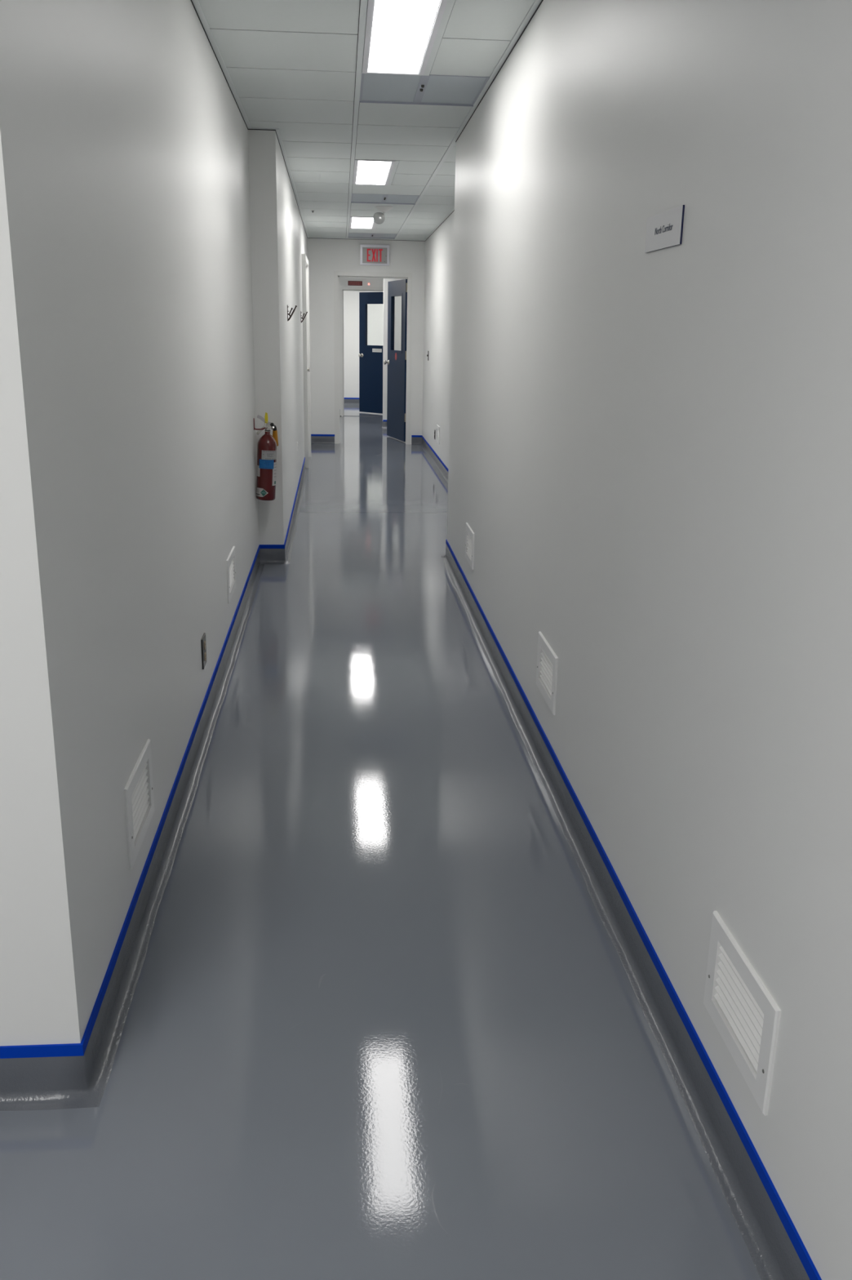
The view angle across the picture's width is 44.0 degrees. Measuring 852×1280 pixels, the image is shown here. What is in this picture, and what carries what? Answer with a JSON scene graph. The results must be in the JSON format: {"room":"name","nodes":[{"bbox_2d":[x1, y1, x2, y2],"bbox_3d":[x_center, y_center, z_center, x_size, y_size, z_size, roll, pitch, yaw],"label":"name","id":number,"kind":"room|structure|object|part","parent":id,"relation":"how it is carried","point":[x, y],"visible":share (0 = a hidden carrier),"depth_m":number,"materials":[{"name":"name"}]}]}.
{"room":"laboratory corridor","nodes":[
{"label":"laboratory corridor","id":0,"kind":"room"},
{"bbox_2d":[0,0,307,1045],"bbox_3d":[-2.781,-2.021,7.327,3.639,2.493,12.116,0,16,-5],"label":"wall","id":1,"kind":"structure","parent":0,"point":[128,451],"depth_m":2.30,"materials":[{"name":"white paint"}]},
{"bbox_2d":[0,1043,84,1058],"bbox_3d":[-1.697,0.777,1.901,2.110,0.025,0.005,0,16,-5],"label":"tape","id":2,"kind":"object","parent":1,"relation":"attached to","point":[72,1049],"visible":1,"depth_m":1.98,"materials":[{"name":"blue plastic"}]},
{"bbox_2d":[124,738,155,869],"bbox_3d":[-0.712,0.394,2.575,0.039,0.203,0.310,0,16,-5],"label":"air vent","id":3,"kind":"object","parent":1,"relation":"in","point":[139,789],"visible":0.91,"depth_m":2.56,"materials":[{"name":"white plastic"}]},
{"bbox_2d":[0,460,307,1111],"bbox_3d":[-2.681,-0.505,6.427,3.678,0.095,9.606,0,16,-5],"label":"baseboard","id":4,"kind":"structure","parent":1,"relation":"attached to","point":[58,1082],"depth_m":2.39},
{"bbox_2d":[80,544,260,1053],"bbox_3d":[-0.844,0.094,4.286,0.005,0.025,4.808,0,16,-5],"label":"tape","id":5,"kind":"object","parent":1,"relation":"attached to","point":[86,1035],"visible":1,"depth_m":2.69,"materials":[{"name":"blue plastic"}]},
{"bbox_2d":[200,632,207,669],"bbox_3d":[-0.803,0.040,3.819,0.009,0.112,0.092,0,16,-5],"label":"wall outlet","id":6,"kind":"object","parent":1,"relation":"attached to","point":[203,642],"visible":1,"depth_m":3.80,"materials":[{"name":"grey metal"}]},
{"bbox_2d":[226,546,236,603],"bbox_3d":[-0.903,-0.302,4.818,0.039,0.194,0.330,0,16,-5],"label":"air vent","id":7,"kind":"object","parent":1,"relation":"in","point":[231,560],"visible":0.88,"depth_m":4.81,"materials":[{"name":"white plastic"}]},
{"bbox_2d":[191,0,309,237],"bbox_3d":[-2.747,-3.218,6.966,3.661,0.016,12.138,0,16,-5],"label":"trim","id":8,"kind":"structure","parent":1,"relation":"attached to","point":[196,2],"depth_m":4.98,"materials":[{"name":"silver metal"}]},
{"bbox_2d":[253,417,265,430],"bbox_3d":[-0.984,-1.269,6.200,0.081,0.068,0.022,8,18,23],"label":"bracket","id":9,"kind":"object","parent":1,"relation":"attached to","point":[254,418],"visible":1,"depth_m":6.20,"materials":[{"name":"grey metal"}]},
{"bbox_2d":[256,412,278,500],"bbox_3d":[-0.950,-1.097,6.286,0.130,0.518,0.149,3,16,6],"label":"fire extinguisher","id":10,"kind":"object","parent":9,"relation":"hanging from","point":[268,443],"visible":1,"depth_m":6.24,"materials":[{"name":"red metal"}]},
{"bbox_3d":[-0.965,-1.244,6.226,0.071,0.065,0.020,3,16,-5],"label":"carry handle","id":11,"kind":"part","parent":10,"relation":"part of","materials":[{"name":"red metal"}]},
{"bbox_3d":[-0.954,-1.297,6.212,0.086,0.056,0.022,3,16,-5],"label":"squeeze lever","id":12,"kind":"part","parent":10,"relation":"part of","materials":[{"name":"grey metal"}]},
{"bbox_2d":[260,544,284,548],"bbox_3d":[-0.964,-0.584,6.593,0.158,0.024,0.005,0,16,-5],"label":"tape","id":13,"kind":"object","parent":1,"relation":"attached to","point":[262,546],"visible":0.86,"depth_m":6.59,"materials":[{"name":"blue plastic"}]},
{"bbox_2d":[287,305,297,320],"bbox_3d":[-0.928,-2.267,7.308,0.068,0.108,0.028,0,16,-5],"label":"coat hook","id":14,"kind":"object","parent":1,"relation":"attached to","point":[289,313],"visible":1,"depth_m":7.30,"materials":[{"name":"brown metal"}]},
{"bbox_2d":[284,457,305,546],"bbox_3d":[-1.085,-1.254,8.873,0.005,0.025,4.753,0,16,-5],"label":"tape","id":15,"kind":"object","parent":1,"relation":"attached to","point":[286,535],"visible":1,"depth_m":8.01,"materials":[{"name":"blue plastic"}]},
{"bbox_2d":[301,311,307,322],"bbox_3d":[-1.181,-3.132,10.222,0.068,0.108,0.028,0,16,-5],"label":"coat hook","id":16,"kind":"object","parent":1,"relation":"attached to","point":[307,312],"visible":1,"depth_m":10.22,"materials":[{"name":"brown metal"}]},
{"bbox_2d":[302,253,311,467],"bbox_3d":[-1.300,-3.003,11.400,0.060,2.140,1.080,0,16,-5],"label":"door","id":17,"kind":"structure","parent":1,"relation":"in","point":[305,276],"depth_m":11.07,"materials":[{"name":"white wood"}]},
{"bbox_2d":[307,0,543,240],"bbox_3d":[-0.078,-2.567,4.910,1.450,0.016,16.850,0,16,-5],"label":"trim","id":18,"kind":"structure","parent":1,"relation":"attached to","point":[536,2],"depth_m":4.54,"materials":[{"name":"silver metal"}]},
{"bbox_2d":[339,277,383,400],"bbox_3d":[-0.886,-5.042,17.756,2.600,2.493,0.140,0,16,-5],"label":"wall","id":19,"kind":"structure","parent":0,"point":[379,282],"depth_m":17.42,"materials":[{"name":"white paint"}]},
{"bbox_2d":[347,280,362,285],"bbox_3d":[-1.170,-5.893,17.407,0.236,0.072,0.005,0,16,-5],"label":"warning sign","id":20,"kind":"object","parent":19,"relation":"attached to","point":[349,282],"visible":1,"depth_m":17.40,"materials":[{"name":"red plastic"}]},
{"bbox_2d":[339,286,383,416],"bbox_3d":[-0.980,-4.969,18.188,1.013,2.107,0.956,0,16,-5],"label":"door","id":21,"kind":"structure","parent":19,"relation":"in","point":[371,304],"depth_m":18.34,"materials":[{"name":"blue metal"}]},
{"bbox_3d":[-0.833,-4.982,18.326,0.895,2.032,0.045,15,22,40],"label":"panel","id":22,"kind":"part","parent":21,"relation":"part of","materials":[{"name":"blue paint"}]},
{"bbox_3d":[-0.825,-5.441,18.191,0.639,0.744,0.053,15,22,40],"label":"window trim","id":23,"kind":"part","parent":21,"relation":"part of","materials":[{"name":"blue paint"}]},
{"bbox_2d":[343,290,383,397],"bbox_3d":[-0.985,-5.945,20.833,4.600,2.493,0.150,0,16,-5],"label":"wall","id":24,"kind":"structure","parent":0,"point":[351,298],"depth_m":20.74,"materials":[{"name":"white paint"}]},
{"bbox_2d":[344,399,359,404],"bbox_3d":[-0.999,-4.766,21.080,4.600,0.095,0.039,0,16,-5],"label":"baseboard","id":25,"kind":"structure","parent":24,"relation":"attached to","point":[346,401],"depth_m":21.05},
{"bbox_2d":[344,397,359,399],"bbox_3d":[-1.448,-4.826,21.044,2.500,0.025,0.005,0,16,-5],"label":"tape","id":26,"kind":"object","parent":24,"relation":"attached to","point":[344,397],"visible":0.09,"depth_m":21.04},
{"bbox_2d":[198,0,534,239],"bbox_3d":[-1.200,-3.677,8.544,7.000,0.064,24.600,0,16,-5],"label":"ceiling","id":27,"kind":"structure","parent":0,"point":[294,67],"depth_m":5.19,"materials":[{"name":"tile"}]},
{"bbox_2d":[349,216,375,229],"bbox_3d":[-0.666,-4.365,11.015,0.266,0.018,1.204,0,16,-5],"label":"recessed light","id":28,"kind":"object","parent":27,"relation":"in","point":[355,222],"visible":0.78,"depth_m":10.98,"materials":[{"name":"white plastic"}]},
{"bbox_2d":[348,232,396,239],"bbox_3d":[-0.638,-4.789,12.491,0.564,0.015,0.602,0,16,-5],"label":"ceiling vent","id":29,"kind":"object","parent":27,"relation":"in","point":[360,235],"visible":1,"depth_m":12.52,"materials":[{"name":"grey metal"}]},
{"bbox_2d":[352,159,395,185],"bbox_3d":[-0.382,-3.334,7.514,0.266,0.018,1.204,0,16,-5],"label":"recessed light","id":30,"kind":"object","parent":27,"relation":"in","point":[366,171],"visible":0.92,"depth_m":7.45,"materials":[{"name":"white plastic"}]},
{"bbox_2d":[373,205,393,224],"bbox_3d":[-0.390,-3.857,9.571,0.179,0.149,0.160,0,16,-5],"label":"security camera","id":31,"kind":"object","parent":27,"relation":"hanging from","point":[379,217],"visible":1,"depth_m":9.53,"materials":[{"name":"white plastic"}]},
{"bbox_3d":[-0.427,-3.833,9.575,0.104,0.101,0.104,0,16,-5],"label":"globe","id":32,"kind":"part","parent":31,"relation":"part of","materials":[{"name":"white"}]},
{"bbox_2d":[351,193,420,204],"bbox_3d":[-0.354,-3.759,8.990,0.564,0.015,0.602,0,16,-5],"label":"ceiling vent","id":33,"kind":"object","parent":27,"relation":"in","point":[356,197],"visible":1,"depth_m":9.01,"materials":[{"name":"grey metal"}]},
{"bbox_2d":[362,0,447,75],"bbox_3d":[-0.098,-2.304,4.014,0.266,0.018,1.204,0,16,-5],"label":"recessed light","id":34,"kind":"object","parent":27,"relation":"in","point":[400,35],"visible":0.99,"depth_m":3.99,"materials":[{"name":"white plastic"}]},
{"bbox_2d":[359,71,489,106],"bbox_3d":[-0.023,-2.557,4.906,0.564,0.015,0.602,0,16,-5],"label":"tile","id":35,"kind":"object","parent":27,"relation":"in","point":[431,90],"visible":0.99,"depth_m":4.90,"materials":[{"name":"grey"}]},
{"bbox_2d":[307,238,425,444],"bbox_3d":[-1.680,-3.755,13.313,6.800,2.493,0.140,0,16,-5],"label":"wall","id":36,"kind":"structure","parent":0,"point":[326,256],"depth_m":13.19,"materials":[{"name":"white paint"}]},
{"bbox_2d":[311,435,334,450],"bbox_3d":[-1.284,-2.384,12.928,0.315,0.095,1.430,0,16,-5],"label":"baseboard","id":37,"kind":"structure","parent":36,"relation":"attached to","point":[314,439],"depth_m":13.61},
{"bbox_2d":[311,434,334,436],"bbox_3d":[-1.331,-2.641,13.593,0.330,0.024,0.005,0,16,-5],"label":"tape","id":38,"kind":"object","parent":36,"relation":"attached to","point":[331,435],"visible":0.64,"depth_m":13.59,"materials":[{"name":"blue plastic"}]},
{"bbox_2d":[333,271,412,444],"bbox_3d":[-0.716,-3.706,13.887,0.976,2.110,1.077,0,16,-5],"label":"door","id":39,"kind":"structure","parent":36,"relation":"in","point":[399,291],"depth_m":13.67,"materials":[{"name":"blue metal"}]},
{"bbox_3d":[-0.542,-3.782,14.357,0.069,0.066,0.066,-4,17,-16],"label":"knob","id":40,"kind":"part","parent":39,"relation":"part of","materials":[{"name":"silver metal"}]},
{"bbox_3d":[-0.369,-4.171,13.882,0.053,0.744,0.574,-4,17,-16],"label":"window trim","id":41,"kind":"part","parent":39,"relation":"part of","materials":[{"name":"blue paint"}]},
{"bbox_3d":[-0.379,-3.713,14.021,0.045,2.032,0.880,-4,17,-16],"label":"panel","id":42,"kind":"part","parent":39,"relation":"part of","materials":[{"name":"blue paint"}]},
{"bbox_2d":[360,244,389,266],"bbox_3d":[-0.633,-4.752,13.005,0.358,0.240,0.050,0,16,-5],"label":"exit sign","id":43,"kind":"object","parent":36,"relation":"attached to","point":[370,254],"visible":1,"depth_m":12.99,"materials":[{"name":"white plastic"}]},
{"bbox_3d":[-0.633,-4.747,13.010,0.304,0.184,0.041,0,16,-5],"label":"sign panel","id":44,"kind":"part","parent":43,"relation":"part of","materials":[{"name":"grey plastic"}]},
{"bbox_2d":[411,435,422,437],"bbox_3d":[-0.121,-2.648,13.689,0.132,0.025,0.005,0,16,-5],"label":"tape","id":45,"kind":"object","parent":36,"relation":"attached to","point":[413,436],"visible":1,"depth_m":13.69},
{"bbox_2d":[0,404,760,1279],"bbox_3d":[-1.195,-1.187,9.278,7.700,0.150,25.200,0,16,-5],"label":"floor","id":46,"kind":"structure","parent":0,"point":[384,1020],"depth_m":2.27,"materials":[{"name":"grey"}]},
{"bbox_2d":[382,278,402,419],"bbox_3d":[-0.105,-4.436,15.739,1.068,2.493,0.120,0,16,-5],"label":"wall","id":47,"kind":"structure","parent":0,"point":[385,280],"depth_m":15.67,"materials":[{"name":"white paint"}]},
{"bbox_2d":[380,421,386,427],"bbox_3d":[-0.142,-3.280,16.056,1.104,0.095,0.159,0,16,-5],"label":"baseboard","id":48,"kind":"structure","parent":47,"relation":"attached to","point":[384,423],"depth_m":15.98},
{"bbox_2d":[422,210,454,468],"bbox_3d":[1.118,-2.746,10.044,1.751,2.493,7.114,0,16,-5],"label":"wall","id":49,"kind":"structure","parent":0,"point":[439,246],"depth_m":11.31,"materials":[{"name":"white paint"}]},
{"bbox_2d":[422,435,448,471],"bbox_3d":[0.223,-1.648,10.298,0.005,0.025,7.109,0,16,-5],"label":"tape","id":50,"kind":"object","parent":49,"relation":"attached to","point":[423,437],"visible":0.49,"depth_m":11.62,"materials":[{"name":"blue plastic"}]},
{"bbox_2d":[436,424,439,444],"bbox_3d":[0.145,-2.223,11.392,0.039,0.183,0.300,0,16,-5],"label":"air vent","id":51,"kind":"object","parent":49,"relation":"in","point":[437,426],"visible":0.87,"depth_m":11.38,"materials":[{"name":"white plastic"}]},
{"bbox_2d":[446,0,851,1279],"bbox_3d":[1.588,-0.373,1.972,2.118,2.493,9.736,0,16,-5],"label":"wall","id":52,"kind":"structure","parent":0,"point":[650,467],"depth_m":2.05,"materials":[{"name":"white paint"}]},
{"bbox_2d":[465,522,474,569],"bbox_3d":[0.246,-0.502,5.609,0.039,0.190,0.327,0,16,-5],"label":"air vent","id":53,"kind":"object","parent":52,"relation":"in","point":[469,535],"visible":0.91,"depth_m":5.60,"materials":[{"name":"white plastic"}]},
{"bbox_2d":[536,631,558,715],"bbox_3d":[0.415,0.106,3.513,0.039,0.192,0.310,0,16,-5],"label":"air vent","id":54,"kind":"object","parent":52,"relation":"in","point":[547,659],"visible":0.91,"depth_m":3.50,"materials":[{"name":"white plastic"}]},
{"bbox_2d":[411,436,809,1279],"bbox_3d":[0.399,-0.219,5.640,0.407,0.095,16.850,0,16,-5],"label":"baseboard","id":55,"kind":"structure","parent":52,"relation":"attached to","point":[773,1254],"depth_m":2.24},
{"bbox_2d":[445,539,822,1279],"bbox_3d":[0.509,0.725,2.213,0.005,0.025,9.726,0,16,-5],"label":"tape","id":56,"kind":"object","parent":52,"relation":"attached to","point":[803,1255],"visible":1,"depth_m":2.11,"materials":[{"name":"blue plastic"}]},
{"bbox_2d":[644,204,684,253],"bbox_3d":[0.500,-0.863,2.220,0.005,0.073,0.252,0,16,-5],"label":"sign","id":57,"kind":"object","parent":52,"relation":"attached to","point":[664,229],"visible":1,"depth_m":2.20,"materials":[{"name":"white plastic"}]},
{"bbox_2d":[703,911,781,1115],"bbox_3d":[0.553,0.633,1.820,0.039,0.197,0.297,0,16,-5],"label":"air vent","id":58,"kind":"object","parent":52,"relation":"in","point":[743,1011],"visible":0.96,"depth_m":1.80,"materials":[{"name":"white plastic"}]}
]}

